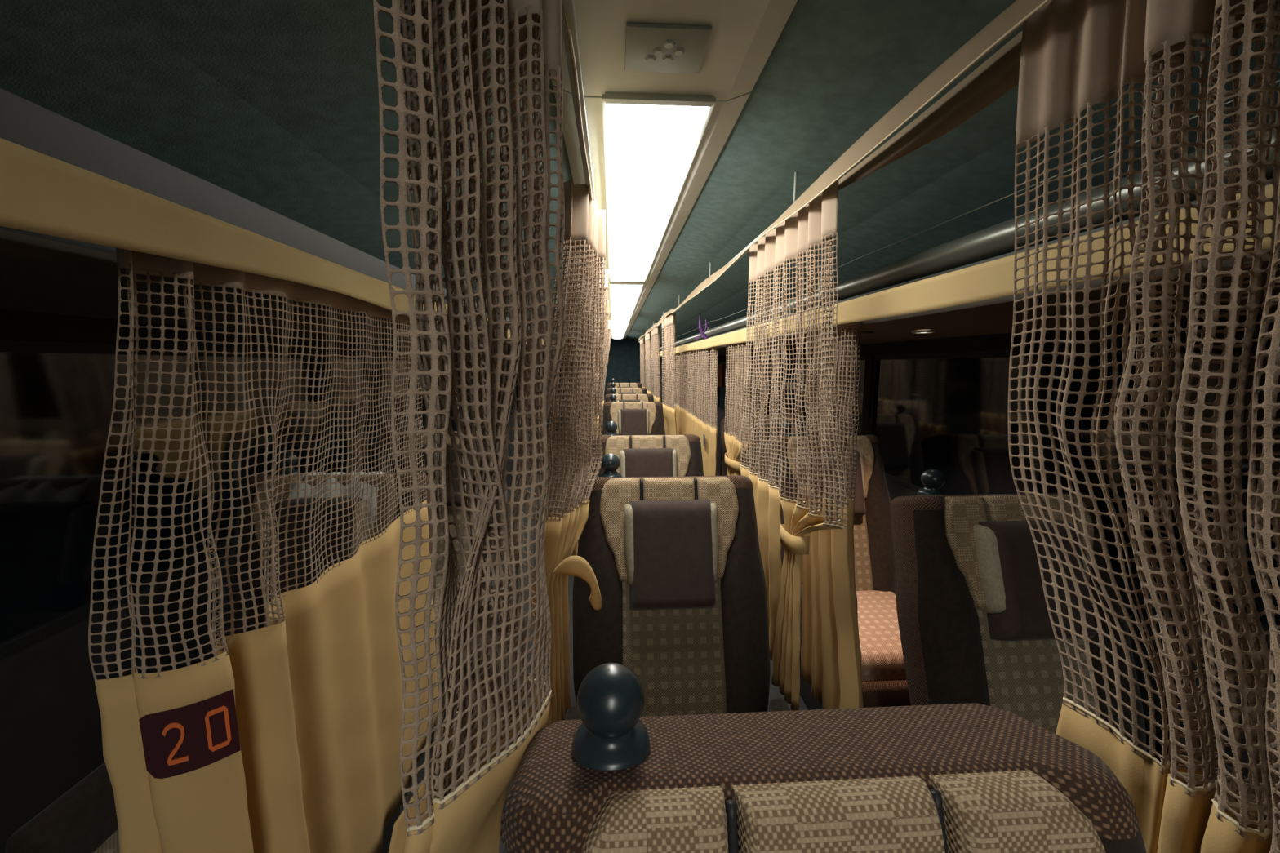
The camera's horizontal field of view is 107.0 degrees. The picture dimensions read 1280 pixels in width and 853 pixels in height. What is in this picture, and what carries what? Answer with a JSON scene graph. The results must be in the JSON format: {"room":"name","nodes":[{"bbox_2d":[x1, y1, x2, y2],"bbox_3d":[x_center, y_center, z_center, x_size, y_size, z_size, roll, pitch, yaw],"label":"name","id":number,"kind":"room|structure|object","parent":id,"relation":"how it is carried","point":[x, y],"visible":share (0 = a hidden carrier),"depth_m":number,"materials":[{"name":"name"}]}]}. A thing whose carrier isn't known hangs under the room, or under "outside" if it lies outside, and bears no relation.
{"room":"vehicle interior","nodes":[
{"label":"vehicle interior","id":0,"kind":"room"},
{"bbox_2d":[0,308,557,852],"bbox_3d":[-1.464,0.151,3.774,0.050,1.620,13.200,0,7,-3],"label":"wall","id":1,"kind":"structure","parent":0,"point":[51,731],"depth_m":1.07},
{"bbox_2d":[0,339,377,660],"bbox_3d":[-1.332,0.072,1.529,0.022,0.640,1.840,0,7,-3],"label":"window","id":2,"kind":"structure","parent":1,"relation":"in","point":[56,398],"depth_m":1.13,"materials":[{"name":"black glass"}]},
{"bbox_2d":[0,88,575,359],"bbox_3d":[-1.125,-0.675,3.686,0.620,0.160,13.180,0,7,-3],"label":"luggage rack","id":3,"kind":"object","parent":1,"relation":"attached to","point":[40,273],"visible":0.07,"depth_m":0.69,"materials":[{"name":"plastic"}]},
{"bbox_2d":[0,229,565,359],"bbox_3d":[-1.125,-0.606,3.695,0.620,0.022,13.180,0,7,-3],"label":"shelf","id":4,"kind":"object","parent":3,"relation":"attached to","point":[40,273],"depth_m":0.74,"materials":[{"name":"beige plastic"}]},
{"bbox_3d":[-0.761,-0.719,4.206,0.018,0.014,9.800,0,7,-3],"label":"rail","id":5,"kind":"object","parent":3,"relation":"attached to","visible":0},
{"bbox_2d":[0,137,574,353],"bbox_3d":[-0.757,-0.726,4.417,0.037,0.077,8.980,0,7,-3],"label":"wall trim","id":6,"kind":"structure","parent":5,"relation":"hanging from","point":[40,193],"depth_m":0.51,"materials":[{"name":"plastic"}]},
{"bbox_2d":[377,355,476,472],"bbox_3d":[-1.440,-0.174,3.410,0.022,0.640,1.840,0,7,-3],"label":"window","id":7,"kind":"structure","parent":1,"relation":"in","point":[424,417],"depth_m":2.75,"materials":[{"name":"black glass"}]},
{"bbox_2d":[480,360,518,412],"bbox_3d":[-1.548,-0.421,5.291,0.022,0.640,1.840,0,7,-3],"label":"window","id":8,"kind":"structure","parent":1,"relation":"in","point":[508,362],"depth_m":5.81,"materials":[{"name":"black glass"}]},
{"bbox_2d":[400,431,808,813],"bbox_3d":[-0.131,0.969,3.958,2.720,0.050,13.200,0,7,-3],"label":"floor","id":9,"kind":"structure","parent":0,"point":[774,692],"depth_m":2.59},
{"bbox_2d":[4,451,436,852],"bbox_3d":[-0.925,0.707,1.227,0.590,1.179,0.868,0,7,-3],"label":"seat","id":10,"kind":"object","parent":9,"relation":"on","point":[83,820],"visible":0.27,"depth_m":1.33,"materials":[{"name":"fabric"}]},
{"bbox_2d":[93,829,119,852],"bbox_3d":[-0.916,0.925,1.095,0.470,0.132,0.490,0,7,-3],"label":"seat cushion","id":11,"kind":"object","parent":10,"relation":"on","point":[104,841],"depth_m":1.00,"materials":[{"name":"fabric"}]},
{"bbox_2d":[262,497,361,602],"bbox_3d":[-0.936,0.365,1.371,0.244,0.301,0.158,0,7,-3],"label":"pillow","id":12,"kind":"object","parent":10,"relation":"on","point":[301,501],"depth_m":1.34,"materials":[{"name":"brown fabric"}]},
{"bbox_2d":[265,501,368,574],"bbox_3d":[-0.937,0.337,1.384,0.278,0.230,0.132,0,7,-3],"label":"pillow","id":13,"kind":"object","parent":10,"relation":"on","point":[284,504],"depth_m":1.34,"materials":[{"name":"brown fabric"}]},
{"bbox_2d":[290,471,393,528],"bbox_3d":[-0.914,0.211,1.495,0.251,0.153,0.256,0,7,-3],"label":"headrest cover","id":14,"kind":"object","parent":10,"relation":"on","point":[302,485],"visible":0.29,"depth_m":1.41,"materials":[{"name":"white fabric"}]},
{"bbox_2d":[391,417,507,711],"bbox_3d":[-0.960,0.584,2.168,0.590,1.179,0.868,0,7,-3],"label":"seat","id":15,"kind":"object","parent":9,"relation":"on","point":[441,544],"visible":0.08,"depth_m":2.28,"materials":[{"name":"fabric"}]},
{"bbox_2d":[414,445,466,492],"bbox_3d":[-0.971,0.214,2.325,0.278,0.230,0.132,0,7,-3],"label":"pillow","id":16,"kind":"object","parent":15,"relation":"on","point":[456,487],"depth_m":2.28,"materials":[{"name":"brown fabric"}]},
{"bbox_2d":[416,444,466,506],"bbox_3d":[-0.970,0.241,2.313,0.244,0.301,0.158,0,7,-3],"label":"pillow","id":17,"kind":"object","parent":15,"relation":"on","point":[456,487],"depth_m":2.28,"materials":[{"name":"brown fabric"}]},
{"bbox_2d":[434,575,466,650],"bbox_3d":[-0.951,0.802,2.037,0.470,0.132,0.490,0,7,-3],"label":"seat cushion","id":18,"kind":"object","parent":15,"relation":"on","point":[438,579],"depth_m":2.01,"materials":[{"name":"brown fabric"}]},
{"bbox_2d":[607,378,641,388],"bbox_3d":[-0.221,-0.085,7.053,0.590,1.236,0.868,0,7,-3],"label":"seat","id":19,"kind":"object","parent":9,"relation":"on","point":[617,384],"visible":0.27,"depth_m":7.24,"materials":[{"name":"fabric"}]},
{"bbox_2d":[605,382,647,395],"bbox_3d":[-0.155,0.075,5.916,0.590,1.215,0.868,0,7,-3],"label":"seat","id":20,"kind":"object","parent":9,"relation":"on","point":[619,390],"visible":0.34,"depth_m":6.11,"materials":[{"name":"fabric"}]},
{"bbox_2d":[617,392,635,394],"bbox_3d":[-0.166,-0.278,6.059,0.244,0.310,0.158,0,7,-3],"label":"pillow","id":21,"kind":"object","parent":20,"relation":"on","point":[617,393],"depth_m":6.05,"materials":[{"name":"brown fabric"}]},
{"bbox_2d":[604,387,653,402],"bbox_3d":[-0.099,0.215,4.928,0.590,1.194,0.868,0,7,-3],"label":"seat","id":22,"kind":"object","parent":9,"relation":"on","point":[620,397],"visible":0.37,"depth_m":5.12,"materials":[{"name":"fabric"}]},
{"bbox_2d":[618,400,640,402],"bbox_3d":[-0.109,-0.132,5.071,0.244,0.305,0.158,0,7,-3],"label":"pillow","id":23,"kind":"object","parent":22,"relation":"on","point":[623,401],"depth_m":5.06,"materials":[{"name":"brown fabric"}]},
{"bbox_2d":[602,394,665,435],"bbox_3d":[-0.044,0.343,3.988,0.590,1.183,0.868,0,7,-3],"label":"seat","id":24,"kind":"object","parent":9,"relation":"on","point":[631,418],"visible":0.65,"depth_m":4.15,"materials":[{"name":"fabric"}]},
{"bbox_2d":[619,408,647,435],"bbox_3d":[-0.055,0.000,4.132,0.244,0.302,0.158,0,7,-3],"label":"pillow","id":25,"kind":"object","parent":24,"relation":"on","point":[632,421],"depth_m":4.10,"materials":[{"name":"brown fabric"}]},
{"bbox_2d":[617,409,648,435],"bbox_3d":[-0.056,-0.028,4.144,0.278,0.231,0.132,0,7,-3],"label":"pillow","id":26,"kind":"object","parent":24,"relation":"on","point":[630,422],"depth_m":4.10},
{"bbox_2d":[591,421,703,477],"bbox_3d":[0.053,0.599,2.087,0.590,1.170,0.868,0,7,-3],"label":"seat","id":27,"kind":"object","parent":9,"relation":"on","point":[639,455],"visible":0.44,"depth_m":2.26,"materials":[{"name":"fabric"}]},
{"bbox_2d":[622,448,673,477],"bbox_3d":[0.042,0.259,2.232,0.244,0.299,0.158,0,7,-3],"label":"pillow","id":28,"kind":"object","parent":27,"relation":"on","point":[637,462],"depth_m":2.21,"materials":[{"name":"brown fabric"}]},
{"bbox_2d":[619,449,677,477],"bbox_3d":[0.041,0.231,2.244,0.278,0.229,0.132,0,7,-3],"label":"pillow","id":29,"kind":"object","parent":27,"relation":"on","point":[633,463],"depth_m":2.21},
{"bbox_2d":[564,453,791,720],"bbox_3d":[0.103,0.712,1.216,0.590,1.172,0.868,0,7,-3],"label":"seat","id":30,"kind":"object","parent":9,"relation":"on","point":[676,562],"visible":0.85,"depth_m":1.34,"materials":[{"name":"fabric"}]},
{"bbox_2d":[623,502,719,585],"bbox_3d":[0.091,0.344,1.373,0.278,0.229,0.132,0,7,-3],"label":"pillow","id":31,"kind":"object","parent":30,"relation":"on","point":[665,544],"depth_m":1.33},
{"bbox_2d":[629,499,715,609],"bbox_3d":[0.092,0.371,1.360,0.244,0.299,0.158,0,7,-3],"label":"pillow","id":32,"kind":"object","parent":30,"relation":"on","point":[673,542],"depth_m":1.32,"materials":[{"name":"brown fabric"}]},
{"bbox_2d":[720,408,804,475],"bbox_3d":[0.849,0.482,2.946,0.590,1.179,0.868,0,7,-3],"label":"seat","id":33,"kind":"object","parent":9,"relation":"on","point":[723,468],"visible":0.09,"depth_m":3.13,"materials":[{"name":"fabric"}]},
{"bbox_2d":[746,426,751,461],"bbox_3d":[0.837,0.112,3.103,0.278,0.230,0.132,0,7,-3],"label":"pillow","id":34,"kind":"object","parent":33,"relation":"on","point":[748,426],"depth_m":3.08,"materials":[{"name":"brown fabric"}]},
{"bbox_2d":[749,423,781,470],"bbox_3d":[0.838,0.139,3.090,0.244,0.301,0.158,0,7,-3],"label":"pillow","id":35,"kind":"object","parent":33,"relation":"on","point":[778,429],"depth_m":3.06,"materials":[{"name":"brown fabric"}]},
{"bbox_2d":[498,662,1146,852],"bbox_3d":[0.170,0.848,0.157,0.590,1.179,0.868,0,7,-3],"label":"seat","id":36,"kind":"object","parent":9,"relation":"on","point":[953,778],"visible":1,"depth_m":0.38,"materials":[{"name":"fabric"}]},
{"bbox_2d":[764,421,911,710],"bbox_3d":[0.902,0.604,2.015,0.590,1.179,0.868,0,7,-3],"label":"seat","id":37,"kind":"object","parent":9,"relation":"on","point":[883,674],"visible":0.31,"depth_m":2.11,"materials":[{"name":"fabric"}]},
{"bbox_2d":[804,451,865,497],"bbox_3d":[0.891,0.234,2.172,0.278,0.230,0.132,0,7,-3],"label":"pillow","id":38,"kind":"object","parent":37,"relation":"on","point":[860,490],"depth_m":2.13,"materials":[{"name":"brown fabric"}]},
{"bbox_2d":[807,448,866,516],"bbox_3d":[0.892,0.261,2.160,0.244,0.301,0.158,0,7,-3],"label":"pillow","id":39,"kind":"object","parent":37,"relation":"on","point":[860,490],"depth_m":2.13,"materials":[{"name":"brown fabric"}]},
{"bbox_2d":[856,590,906,680],"bbox_3d":[0.911,0.822,1.884,0.470,0.132,0.490,0,7,-3],"label":"seat cushion","id":40,"kind":"object","parent":37,"relation":"on","point":[881,647],"depth_m":1.74,"materials":[{"name":"fabric"}]},
{"bbox_2d":[890,469,1272,806],"bbox_3d":[1.041,0.739,1.092,0.590,1.151,0.868,0,7,-3],"label":"seat","id":41,"kind":"object","parent":9,"relation":"on","point":[975,625],"visible":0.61,"depth_m":1.23,"materials":[{"name":"fabric"}]},
{"bbox_2d":[973,524,1091,613],"bbox_3d":[1.029,0.377,1.250,0.278,0.225,0.132,0,7,-3],"label":"pillow","id":42,"kind":"object","parent":41,"relation":"on","point":[1007,575],"depth_m":1.21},
{"bbox_2d":[978,519,1096,640],"bbox_3d":[1.030,0.404,1.237,0.244,0.294,0.158,0,7,-3],"label":"pillow","id":43,"kind":"object","parent":41,"relation":"on","point":[1015,609],"depth_m":1.20,"materials":[{"name":"brown fabric"}]},
{"bbox_2d":[556,338,675,431],"bbox_3d":[-0.508,-0.956,10.377,2.720,2.100,0.050,0,7,-3],"label":"wall","id":44,"kind":"structure","parent":0,"point":[624,358],"depth_m":10.31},
{"bbox_2d":[611,331,625,338],"bbox_3d":[-0.398,-1.637,8.551,0.228,0.040,1.816,0,7,-3],"label":"ceiling lamp","id":45,"kind":"object","parent":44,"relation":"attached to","point":[614,335],"visible":0.94,"depth_m":8.15,"materials":[{"name":"white plastic"}]},
{"bbox_2d":[610,329,630,339],"bbox_3d":[-0.431,-1.716,8.918,0.400,0.021,2.644,0,7,-3],"label":"trim","id":46,"kind":"structure","parent":44,"relation":"attached to","point":[628,331],"depth_m":9.17,"materials":[{"name":"beige plastic"}]},
{"bbox_2d":[0,0,1279,346],"bbox_3d":[-0.131,-0.853,3.719,2.620,0.465,13.200,0,7,-3],"label":"ceiling","id":47,"kind":"structure","parent":0,"point":[273,104],"depth_m":0.91,"materials":[{"name":"teal fabric"}]},
{"bbox_2d":[88,247,438,852],"bbox_3d":[-0.579,0.348,0.972,0.132,1.242,0.793,1,7,5],"label":"curtain","id":48,"kind":"object","parent":47,"relation":"hanging from","point":[317,689],"visible":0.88,"depth_m":0.72,"materials":[{"name":"fabric"}]},
{"bbox_2d":[138,688,240,778],"bbox_3d":[-0.590,0.408,0.622,0.091,0.092,0.012,-5,9,-32],"label":"number sign","id":49,"kind":"object","parent":48,"relation":"attached to","point":[189,738],"visible":1,"depth_m":0.62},
{"bbox_2d":[610,317,631,332],"bbox_3d":[-0.279,-1.365,6.472,0.228,0.040,2.216,0,7,-3],"label":"recessed light","id":50,"kind":"object","parent":47,"relation":"in","point":[618,324],"visible":0.95,"depth_m":5.91,"materials":[{"name":"white plastic"}]},
{"bbox_2d":[608,315,637,331],"bbox_3d":[-0.291,-1.395,6.468,0.400,0.021,2.294,0,7,-3],"label":"trim","id":51,"kind":"structure","parent":47,"relation":"attached to","point":[633,319],"depth_m":6.07,"materials":[{"name":"beige plastic"}]},
{"bbox_2d":[609,282,644,317],"bbox_3d":[-0.148,-1.066,4.196,0.228,0.040,2.216,0,7,-3],"label":"recessed light","id":52,"kind":"object","parent":47,"relation":"in","point":[624,296],"visible":1,"depth_m":3.57,"materials":[{"name":"white plastic"}]},
{"bbox_2d":[606,279,655,316],"bbox_3d":[-0.160,-1.096,4.191,0.400,0.021,2.294,0,7,-3],"label":"trim","id":53,"kind":"structure","parent":47,"relation":"attached to","point":[647,286],"depth_m":3.75,"materials":[{"name":"beige plastic"}]},
{"bbox_2d":[561,0,602,266],"bbox_3d":[-0.296,-1.030,4.192,0.018,0.115,9.800,0,7,-3],"label":"rail","id":54,"kind":"object","parent":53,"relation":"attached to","point":[569,5],"visible":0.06,"depth_m":0.71,"materials":[{"name":"metal"}]},
{"bbox_2d":[373,0,565,852],"bbox_3d":[-0.142,0.154,0.453,0.135,1.267,0.296,6,10,40],"label":"curtain","id":55,"kind":"object","parent":54,"relation":"hanging from","point":[478,748],"visible":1,"depth_m":0.40,"materials":[{"name":"fabric"}]},
{"bbox_2d":[532,179,605,725],"bbox_3d":[-0.171,0.126,1.274,0.126,1.424,0.388,2,8,13],"label":"curtain","id":56,"kind":"object","parent":54,"relation":"hanging from","point":[584,235],"visible":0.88,"depth_m":1.21,"materials":[{"name":"fabric"}]},
{"bbox_2d":[552,555,601,610],"bbox_3d":[-0.142,0.353,1.070,0.110,0.138,0.041,0,7,-3],"label":"strap","id":57,"kind":"object","parent":56,"relation":"attached to","point":[574,566],"visible":1,"depth_m":1.05,"materials":[{"name":"beige fabric"}]},
{"bbox_2d":[562,4,592,199],"bbox_3d":[-0.320,-1.051,4.602,0.022,0.108,8.180,0,7,-3],"label":"valance","id":58,"kind":"object","parent":54,"relation":"attached to","point":[568,30],"visible":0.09,"depth_m":0.69,"materials":[{"name":"plastic"}]},
{"bbox_2d":[572,268,608,555],"bbox_3d":[-0.239,-0.035,2.305,0.185,1.374,0.304,0,7,-3],"label":"curtain","id":59,"kind":"object","parent":54,"relation":"hanging from","point":[575,552],"visible":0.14,"depth_m":2.15,"materials":[{"name":"fabric"}]},
{"bbox_2d":[587,300,608,477],"bbox_3d":[-0.303,-0.177,3.394,0.176,1.374,0.406,0,7,-3],"label":"curtain","id":60,"kind":"object","parent":54,"relation":"hanging from","point":[606,330],"visible":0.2,"depth_m":3.25,"materials":[{"name":"fabric"}]},
{"bbox_2d":[596,320,611,435],"bbox_3d":[-0.379,-0.365,4.829,0.193,1.374,0.503,0,7,-3],"label":"curtain","id":61,"kind":"object","parent":54,"relation":"hanging from","point":[609,327],"visible":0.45,"depth_m":4.66,"materials":[{"name":"fabric"}]},
{"bbox_2d":[552,84,750,281],"bbox_3d":[-0.034,-0.810,2.003,0.400,0.021,2.114,0,7,-3],"label":"trim","id":62,"kind":"structure","parent":47,"relation":"attached to","point":[724,115],"depth_m":1.22,"materials":[{"name":"beige plastic"}]},
{"bbox_2d":[549,0,797,100],"bbox_3d":[0.056,-0.604,0.434,0.400,0.021,1.044,0,7,-3],"label":"ceiling panel","id":63,"kind":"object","parent":47,"relation":"attached to","point":[744,34],"depth_m":0.79,"materials":[{"name":"beige plastic"}]},
{"bbox_2d":[602,92,715,282],"bbox_3d":[-0.020,-0.776,1.978,0.228,0.040,2.096,0,7,-3],"label":"ceiling lamp","id":64,"kind":"object","parent":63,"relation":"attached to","point":[651,141],"visible":1,"depth_m":1.20,"materials":[{"name":"white plastic"}]},
{"bbox_2d":[624,22,711,73],"bbox_3d":[0.043,-0.637,0.803,0.136,0.010,0.116,0,7,-3],"label":"air vent","id":65,"kind":"object","parent":63,"relation":"attached to","point":[649,47],"visible":1,"depth_m":0.79,"materials":[{"name":"beige plastic"}]},
{"bbox_2d":[638,22,1023,342],"bbox_3d":[0.260,-1.028,4.224,0.018,0.104,9.800,0,7,-3],"label":"rail","id":66,"kind":"object","parent":47,"relation":"hanging from","point":[1021,24],"visible":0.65,"depth_m":1.30,"materials":[{"name":"metal"}]},
{"bbox_2d":[640,336,645,387],"bbox_3d":[0.050,-0.800,8.030,0.082,1.404,0.504,0,7,-3],"label":"curtain","id":67,"kind":"object","parent":66,"relation":"hanging from","point":[642,340],"visible":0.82,"depth_m":7.88,"materials":[{"name":"fabric"}]},
{"bbox_2d":[644,331,651,394],"bbox_3d":[0.121,-0.638,6.793,0.088,1.404,0.604,0,7,-2],"label":"curtain","id":68,"kind":"object","parent":66,"relation":"hanging from","point":[647,336],"visible":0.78,"depth_m":6.60,"materials":[{"name":"fabric"}]},
{"bbox_2d":[650,323,661,402],"bbox_3d":[0.189,-0.482,5.605,0.091,1.404,0.604,0,7,-3],"label":"curtain","id":69,"kind":"object","parent":66,"relation":"hanging from","point":[655,331],"visible":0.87,"depth_m":5.42,"materials":[{"name":"fabric"}]},
{"bbox_2d":[662,308,676,435],"bbox_3d":[0.263,-0.307,4.268,0.086,1.404,0.603,0,7,-3],"label":"curtain","id":70,"kind":"object","parent":66,"relation":"hanging from","point":[668,333],"visible":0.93,"depth_m":4.16,"materials":[{"name":"fabric"}]},
{"bbox_2d":[740,220,785,660],"bbox_3d":[0.421,0.055,1.619,0.056,1.374,0.423,-1,8,-6],"label":"curtain","id":71,"kind":"object","parent":66,"relation":"hanging from","point":[766,256],"visible":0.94,"depth_m":1.55,"materials":[{"name":"fabric"}]},
{"bbox_2d":[771,178,848,711],"bbox_3d":[0.438,0.127,1.267,0.069,1.424,0.369,-2,8,-14],"label":"curtain","id":72,"kind":"object","parent":66,"relation":"hanging from","point":[815,225],"visible":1,"depth_m":1.24,"materials":[{"name":"fabric"}]},
{"bbox_2d":[779,524,809,554],"bbox_3d":[0.442,0.322,1.355,0.058,0.056,0.122,0,7,-3],"label":"strap","id":73,"kind":"object","parent":72,"relation":"attached to","point":[793,544],"visible":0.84,"depth_m":1.32,"materials":[{"name":"beige fabric"}]},
{"bbox_2d":[638,0,1049,340],"bbox_3d":[0.236,-0.997,4.378,0.088,0.104,8.700,0,7,-3],"label":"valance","id":74,"kind":"object","parent":66,"relation":"hanging from","point":[998,74],"visible":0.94,"depth_m":0.75,"materials":[{"name":"plastic"}]},
{"bbox_2d":[1008,0,1279,852],"bbox_3d":[0.500,0.186,0.463,0.085,1.333,0.394,0,7,2],"label":"curtain","id":75,"kind":"object","parent":66,"relation":"hanging from","point":[1077,55],"visible":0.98,"depth_m":0.43,"materials":[{"name":"fabric"}]},
{"bbox_2d":[675,311,1275,793],"bbox_3d":[1.202,0.131,3.925,0.050,1.620,13.200,0,7,-3],"label":"wall","id":76,"kind":"structure","parent":0,"point":[993,342],"depth_m":1.42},
{"bbox_2d":[677,361,689,392],"bbox_3d":[0.883,-0.949,9.321,0.022,0.640,2.080,0,7,-3],"label":"window","id":77,"kind":"structure","parent":76,"relation":"in","point":[682,362],"depth_m":9.60,"materials":[{"name":"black glass"}]},
{"bbox_2d":[694,361,715,406],"bbox_3d":[0.998,-0.687,7.321,0.022,0.640,1.840,0,7,-3],"label":"window","id":78,"kind":"structure","parent":76,"relation":"in","point":[708,362],"depth_m":6.99,"materials":[{"name":"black glass"}]},
{"bbox_2d":[717,359,759,413],"bbox_3d":[1.106,-0.441,5.441,0.022,0.640,1.840,0,7,-3],"label":"window","id":79,"kind":"structure","parent":76,"relation":"in","point":[722,390],"depth_m":6.02,"materials":[{"name":"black glass"}]},
{"bbox_2d":[718,364,723,386],"bbox_3d":[1.055,-0.669,6.181,0.016,0.300,0.190,0,7,-3],"label":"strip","id":80,"kind":"object","parent":79,"relation":"attached to","point":[721,366],"visible":1,"depth_m":6.13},
{"bbox_2d":[761,355,866,435],"bbox_3d":[1.214,-0.194,3.560,0.022,0.640,1.840,0,7,-3],"label":"window","id":81,"kind":"structure","parent":76,"relation":"in","point":[863,358],"depth_m":3.49,"materials":[{"name":"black glass"}]},
{"bbox_2d":[650,79,1279,359],"bbox_3d":[0.819,-0.711,3.793,0.706,0.205,13.180,0,7,-3],"label":"luggage rack","id":82,"kind":"object","parent":76,"relation":"attached to","point":[993,316],"visible":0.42,"depth_m":0.96,"materials":[{"name":"metal"}]},
{"bbox_2d":[695,315,708,339],"bbox_3d":[0.435,-0.658,3.293,0.104,0.232,0.012,0,7,-3],"label":"ribbon","id":83,"kind":"object","parent":82,"relation":"hanging from","point":[702,331],"visible":0.82,"depth_m":3.29,"materials":[{"name":"purple fabric"}]},
{"bbox_2d":[911,329,935,333],"bbox_3d":[0.918,-0.307,1.533,0.068,0.008,0.068,0,7,-3],"label":"recessed light","id":84,"kind":"object","parent":82,"relation":"attached to","point":[917,331],"visible":1,"depth_m":1.51,"materials":[{"name":"white metal"}]},
{"bbox_2d":[657,247,1279,359],"bbox_3d":[0.827,-0.621,3.805,0.690,0.022,13.180,0,7,-3],"label":"shelf","id":85,"kind":"object","parent":82,"relation":"attached to","point":[993,316],"depth_m":1.07,"materials":[{"name":"beige plastic"}]},
{"bbox_2d":[868,341,1279,641],"bbox_3d":[1.322,0.052,1.679,0.022,0.640,1.840,0,7,-3],"label":"window","id":86,"kind":"structure","parent":76,"relation":"in","point":[947,413],"depth_m":1.74,"materials":[{"name":"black glass"}]},
{"bbox_3d":[0.416,-0.727,4.272,0.018,0.014,9.800,0,7,-3],"label":"rail","id":87,"kind":"object","parent":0,"visible":0},
{"bbox_2d":[673,349,695,435],"bbox_3d":[0.405,-0.156,4.473,0.077,1.152,1.154,0,7,-3],"label":"curtain","id":88,"kind":"object","parent":87,"relation":"hanging from","point":[684,400],"visible":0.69,"depth_m":4.31,"materials":[{"name":"fabric"}]},
{"bbox_2d":[691,346,718,475],"bbox_3d":[0.466,-0.017,3.409,0.076,1.152,0.804,0,7,-3],"label":"curtain","id":89,"kind":"object","parent":87,"relation":"hanging from","point":[700,424],"visible":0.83,"depth_m":3.25,"materials":[{"name":"fabric"}]},
{"bbox_2d":[702,434,705,446],"bbox_3d":[0.434,0.093,3.214,0.004,0.080,0.050,0,7,-3],"label":"tag","id":90,"kind":"object","parent":89,"relation":"attached to","point":[704,435],"visible":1,"depth_m":3.20,"materials":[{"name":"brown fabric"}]},
{"bbox_2d":[724,341,751,475],"bbox_3d":[0.515,0.099,2.527,0.077,1.152,0.402,0,7,-3],"label":"curtain","id":91,"kind":"object","parent":87,"relation":"hanging from","point":[733,440],"visible":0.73,"depth_m":2.48,"materials":[{"name":"fabric"}]},
{"bbox_2d":[724,452,746,471],"bbox_3d":[0.518,0.189,2.560,0.102,0.050,0.282,0,7,-3],"label":"strap","id":92,"kind":"object","parent":91,"relation":"attached to","point":[732,464],"visible":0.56,"depth_m":2.47,"materials":[{"name":"beige fabric"}]},
{"bbox_2d":[800,320,863,709],"bbox_3d":[0.580,0.274,1.384,0.083,1.202,0.401,0,7,-3],"label":"curtain","id":93,"kind":"object","parent":87,"relation":"hanging from","point":[831,651],"visible":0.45,"depth_m":1.36,"materials":[{"name":"fabric"}]},
{"bbox_2d":[650,184,1279,357],"bbox_3d":[0.364,-0.724,4.482,0.011,0.066,8.980,0,7,-3],"label":"wall trim","id":94,"kind":"structure","parent":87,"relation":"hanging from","point":[993,279],"depth_m":0.80,"materials":[{"name":"plastic"}]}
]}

